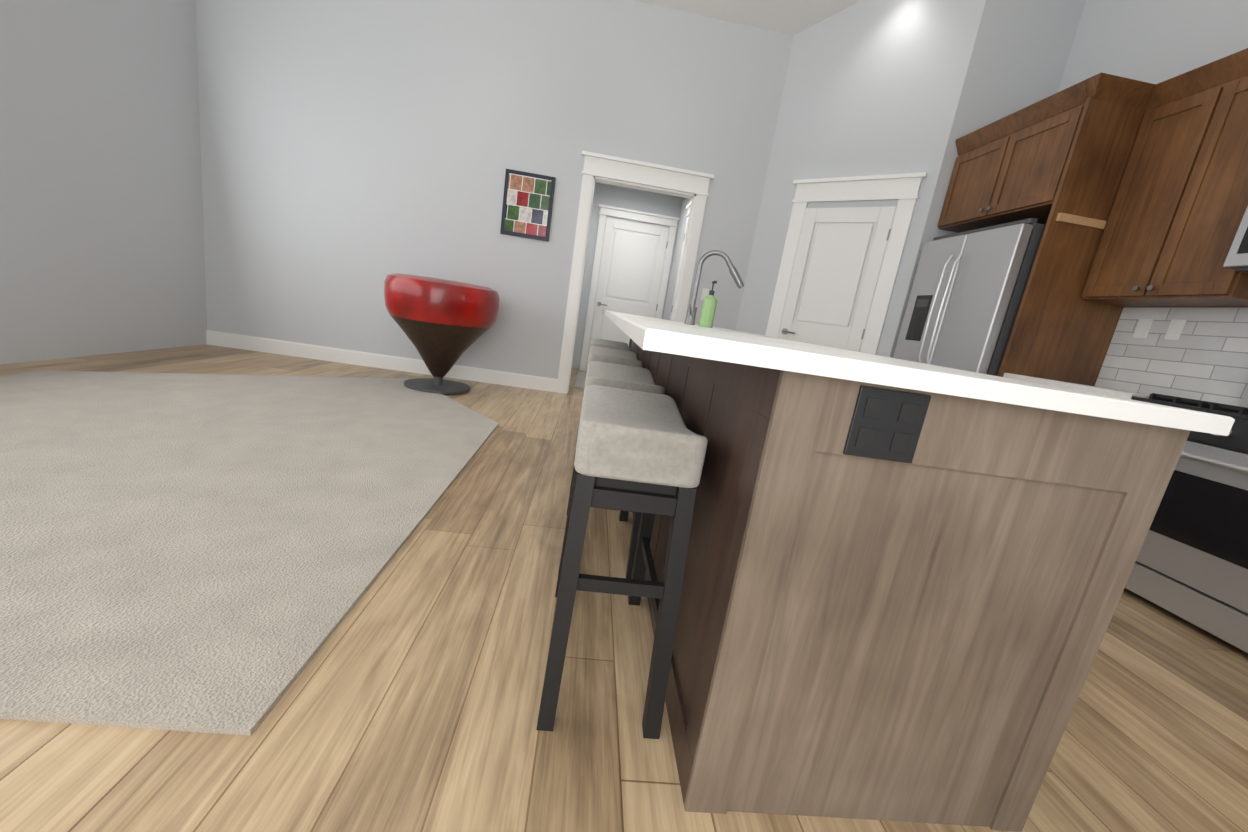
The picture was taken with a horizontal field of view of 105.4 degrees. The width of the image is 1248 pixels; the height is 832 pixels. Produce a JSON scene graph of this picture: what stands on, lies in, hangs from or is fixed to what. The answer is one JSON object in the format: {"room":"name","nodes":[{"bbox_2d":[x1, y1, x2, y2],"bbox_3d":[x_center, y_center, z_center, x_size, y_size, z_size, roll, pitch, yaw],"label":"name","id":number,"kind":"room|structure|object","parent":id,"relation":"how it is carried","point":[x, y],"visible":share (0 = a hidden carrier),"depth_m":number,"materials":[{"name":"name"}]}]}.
{"room":"kitchen","nodes":[
{"label":"kitchen","id":0,"kind":"room"},
{"bbox_2d":[0,0,207,364],"bbox_3d":[-3.678,-2.138,1.291,0.120,4.350,6.040,8,12,-5],"label":"wall","id":1,"kind":"structure","parent":0,"point":[192,172],"depth_m":3.51,"materials":[{"name":"grey paint"}]},
{"bbox_2d":[196,0,791,378],"bbox_3d":[-0.392,-2.365,4.610,7.140,4.350,0.120,8,12,-5],"label":"wall","id":2,"kind":"structure","parent":0,"point":[346,146],"depth_m":4.46,"materials":[{"name":"grey paint"}]},
{"bbox_2d":[500,169,555,241],"bbox_3d":[-0.927,-2.024,4.581,0.470,0.585,0.022,8,12,-5],"label":"picture frame","id":3,"kind":"object","parent":2,"relation":"attached to","point":[528,198],"visible":0.98,"depth_m":4.57,"materials":[{"name":"black"}]},
{"bbox_2d":[206,151,927,393],"bbox_3d":[1.980,-0.489,2.476,11.700,2.350,9.150,8,12,-5],"label":"baseboard","id":4,"kind":"structure","parent":2,"relation":"attached to","point":[902,189],"depth_m":4.66,"materials":[{"name":"white wood"}]},
{"bbox_2d":[586,218,668,369],"bbox_3d":[0.042,-1.629,6.756,0.888,2.120,0.081,8,12,-5],"label":"entry door","id":5,"kind":"structure","parent":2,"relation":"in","point":[631,266],"depth_m":6.70,"materials":[{"name":"white paint"}]},
{"bbox_2d":[670,218,687,319],"bbox_3d":[0.614,-1.286,5.609,0.081,2.128,0.762,8,12,-5],"label":"door","id":6,"kind":"structure","parent":2,"relation":"in","point":[679,268],"depth_m":5.86,"materials":[{"name":"white paint"}]},
{"bbox_2d":[701,288,708,299],"bbox_3d":[0.831,-1.244,4.872,0.070,0.120,0.010,8,12,-5],"label":"light switch","id":7,"kind":"object","parent":2,"relation":"attached to","point":[705,292],"visible":0.75,"depth_m":4.87,"materials":[{"name":"white plastic"}]},
{"bbox_2d":[0,344,1247,831],"bbox_3d":[-0.604,0.271,2.970,7.290,0.100,8.470,8,12,-5],"label":"floor","id":8,"kind":"structure","parent":0,"point":[410,698],"depth_m":1.15,"materials":[{"name":"brown wood"}]},
{"bbox_2d":[0,370,498,735],"bbox_3d":[-2.274,0.023,2.654,2.870,0.014,3.760,8,12,-5],"label":"area rug","id":9,"kind":"object","parent":8,"relation":"on","point":[207,553],"visible":0.92,"depth_m":1.63,"materials":[{"name":"beige carpet"}]},
{"bbox_2d":[384,273,499,393],"bbox_3d":[-1.621,-0.723,4.217,0.954,0.949,0.954,8,12,-5],"label":"leather chair","id":10,"kind":"object","parent":9,"relation":"on","point":[444,324],"visible":1,"depth_m":3.88,"materials":[{"name":"red leather"}]},
{"bbox_2d":[574,372,585,388],"bbox_3d":[-0.172,-0.412,6.092,0.880,0.012,1.300,8,12,-5],"label":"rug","id":11,"kind":"object","parent":8,"relation":"on","point":[580,381],"visible":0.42,"depth_m":5.91,"materials":[{"name":"beige fabric"}]},
{"bbox_2d":[575,338,631,450],"bbox_3d":[-0.142,-0.153,3.306,0.281,0.713,0.537,8,12,-5],"label":"stool","id":12,"kind":"object","parent":8,"relation":"on","point":[609,344],"visible":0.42,"depth_m":3.34,"materials":[{"name":"grey fabric"}]},
{"bbox_2d":[570,346,642,488],"bbox_3d":[-0.101,0.004,2.625,0.281,0.713,0.537,8,12,-5],"label":"stool","id":13,"kind":"object","parent":8,"relation":"on","point":[611,355],"visible":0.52,"depth_m":2.34,"materials":[{"name":"grey fabric"}]},
{"bbox_2d":[558,361,664,578],"bbox_3d":[-0.057,0.177,1.876,0.281,0.713,0.537,8,12,-5],"label":"stool","id":14,"kind":"object","parent":8,"relation":"on","point":[619,376],"visible":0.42,"depth_m":1.71,"materials":[{"name":"grey fabric"}]},
{"bbox_2d":[536,385,707,738],"bbox_3d":[-0.020,0.318,1.263,0.281,0.713,0.537,8,12,-5],"label":"stool","id":15,"kind":"object","parent":8,"relation":"on","point":[642,453],"visible":1,"depth_m":1.02,"materials":[{"name":"grey fabric"}]},
{"bbox_2d":[629,318,1228,831],"bbox_3d":[0.466,0.054,2.396,0.749,0.884,3.137,8,12,-5],"label":"kitchen island","id":16,"kind":"object","parent":8,"relation":"on","point":[903,586],"depth_m":0.87,"materials":[{"name":"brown wood"}]},
{"bbox_2d":[605,314,1228,435],"bbox_3d":[0.427,-0.389,2.298,0.996,0.001,3.180,8,12,-5],"label":"island countertop","id":17,"kind":"structure","parent":16,"relation":"on","point":[651,339],"depth_m":0.75,"materials":[{"name":"white stone"}]},
{"bbox_2d":[699,281,716,327],"bbox_3d":[0.443,-0.577,2.459,0.072,0.234,0.076,8,12,-5],"label":"soap bottle","id":18,"kind":"object","parent":17,"relation":"on","point":[708,310],"visible":1,"depth_m":2.44,"materials":[{"name":"green plastic"}]},
{"bbox_2d":[693,326,796,345],"bbox_3d":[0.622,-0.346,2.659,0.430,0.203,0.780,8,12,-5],"label":"sink","id":19,"kind":"object","parent":17,"relation":"in","point":[694,327],"depth_m":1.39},
{"bbox_2d":[893,218,1045,375],"bbox_3d":[2.611,-0.389,3.564,0.826,1.840,0.910,8,12,-5],"label":"fridge","id":20,"kind":"object","parent":8,"relation":"on","point":[965,298],"visible":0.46,"depth_m":3.25,"materials":[{"name":"grey metal"}]},
{"bbox_2d":[1003,373,1149,398],"bbox_3d":[2.745,0.461,2.069,0.662,0.918,2.264,8,12,-5],"label":"countertop","id":21,"kind":"structure","parent":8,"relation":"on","point":[1105,391],"depth_m":2.60,"materials":[{"name":"white stone"}]},
{"bbox_2d":[1125,388,1247,652],"bbox_3d":[2.726,0.326,2.030,0.704,1.150,0.770,8,12,-5],"label":"gas range","id":22,"kind":"object","parent":8,"relation":"on","point":[1191,564],"visible":0.48,"depth_m":1.99,"materials":[{"name":"grey metal"}]},
{"bbox_2d":[596,0,860,197],"bbox_3d":[2.375,-2.653,2.000,11.820,1.750,9.390,8,12,-5],"label":"ceiling","id":23,"kind":"structure","parent":0,"point":[793,17],"depth_m":4.23,"materials":[{"name":"white paint"}]},
{"bbox_2d":[736,0,971,355],"bbox_3d":[1.947,-1.937,4.314,1.140,4.350,0.900,8,12,-5],"label":"wall","id":24,"kind":"structure","parent":0,"point":[866,85],"depth_m":4.10,"materials":[{"name":"grey paint"}]},
{"bbox_2d":[777,206,896,351],"bbox_3d":[1.816,-0.816,4.398,0.557,2.098,0.563,8,12,-5],"label":"pantry door","id":25,"kind":"structure","parent":24,"relation":"in","point":[838,260],"depth_m":4.28,"materials":[{"name":"white paint"}]},
{"bbox_2d":[880,0,1083,357],"bbox_3d":[2.822,-1.704,3.875,0.750,4.350,0.120,8,12,-5],"label":"wall","id":26,"kind":"structure","parent":0,"point":[1014,53],"depth_m":3.62,"materials":[{"name":"grey paint"}]},
{"bbox_2d":[937,108,1084,239],"bbox_3d":[2.905,-1.716,3.516,0.667,0.650,0.573,8,12,-5],"label":"upper cabinet","id":27,"kind":"object","parent":26,"relation":"attached to","point":[974,187],"depth_m":3.45,"materials":[{"name":"brown wood"}]},
{"bbox_2d":[1056,0,1247,394],"bbox_3d":[3.411,-1.065,1.400,0.120,4.350,7.390,8,12,-5],"label":"wall","id":28,"kind":"structure","parent":0,"point":[1149,41],"depth_m":3.04,"materials":[{"name":"grey paint"}]},
{"bbox_2d":[993,76,1144,231],"bbox_3d":[2.931,-1.616,3.086,0.667,0.650,0.573,8,12,-5],"label":"upper cabinet","id":29,"kind":"object","parent":28,"relation":"attached to","point":[1069,146],"depth_m":2.83,"materials":[{"name":"brown wood"}]},
{"bbox_2d":[1073,48,1247,307],"bbox_3d":[3.090,-1.225,2.645,0.327,1.170,0.427,8,12,-5],"label":"upper cabinet","id":30,"kind":"object","parent":28,"relation":"attached to","point":[1127,192],"depth_m":2.62,"materials":[{"name":"brown wood"}]},
{"bbox_2d":[1095,307,1247,405],"bbox_3d":[3.170,-0.185,1.945,0.018,0.508,2.263,8,12,-5],"label":"tile backsplash","id":31,"kind":"structure","parent":28,"relation":"attached to","point":[1198,353],"depth_m":2.67,"materials":[{"name":"white tile"}]},
{"bbox_2d":[1157,64,1247,306],"bbox_3d":[3.107,-1.158,2.358,0.327,1.170,0.427,8,12,-5],"label":"upper cabinet","id":32,"kind":"object","parent":28,"relation":"attached to","point":[1197,276],"depth_m":2.35,"materials":[{"name":"brown wood"}]},
{"bbox_2d":[1223,206,1247,272],"bbox_3d":[3.023,-0.785,1.823,0.489,0.437,0.758,8,12,-5],"label":"over-the-range microwave","id":33,"kind":"object","parent":28,"relation":"attached to","point":[1237,258],"visible":1,"depth_m":2.17,"materials":[{"name":"grey metal"}]}
]}

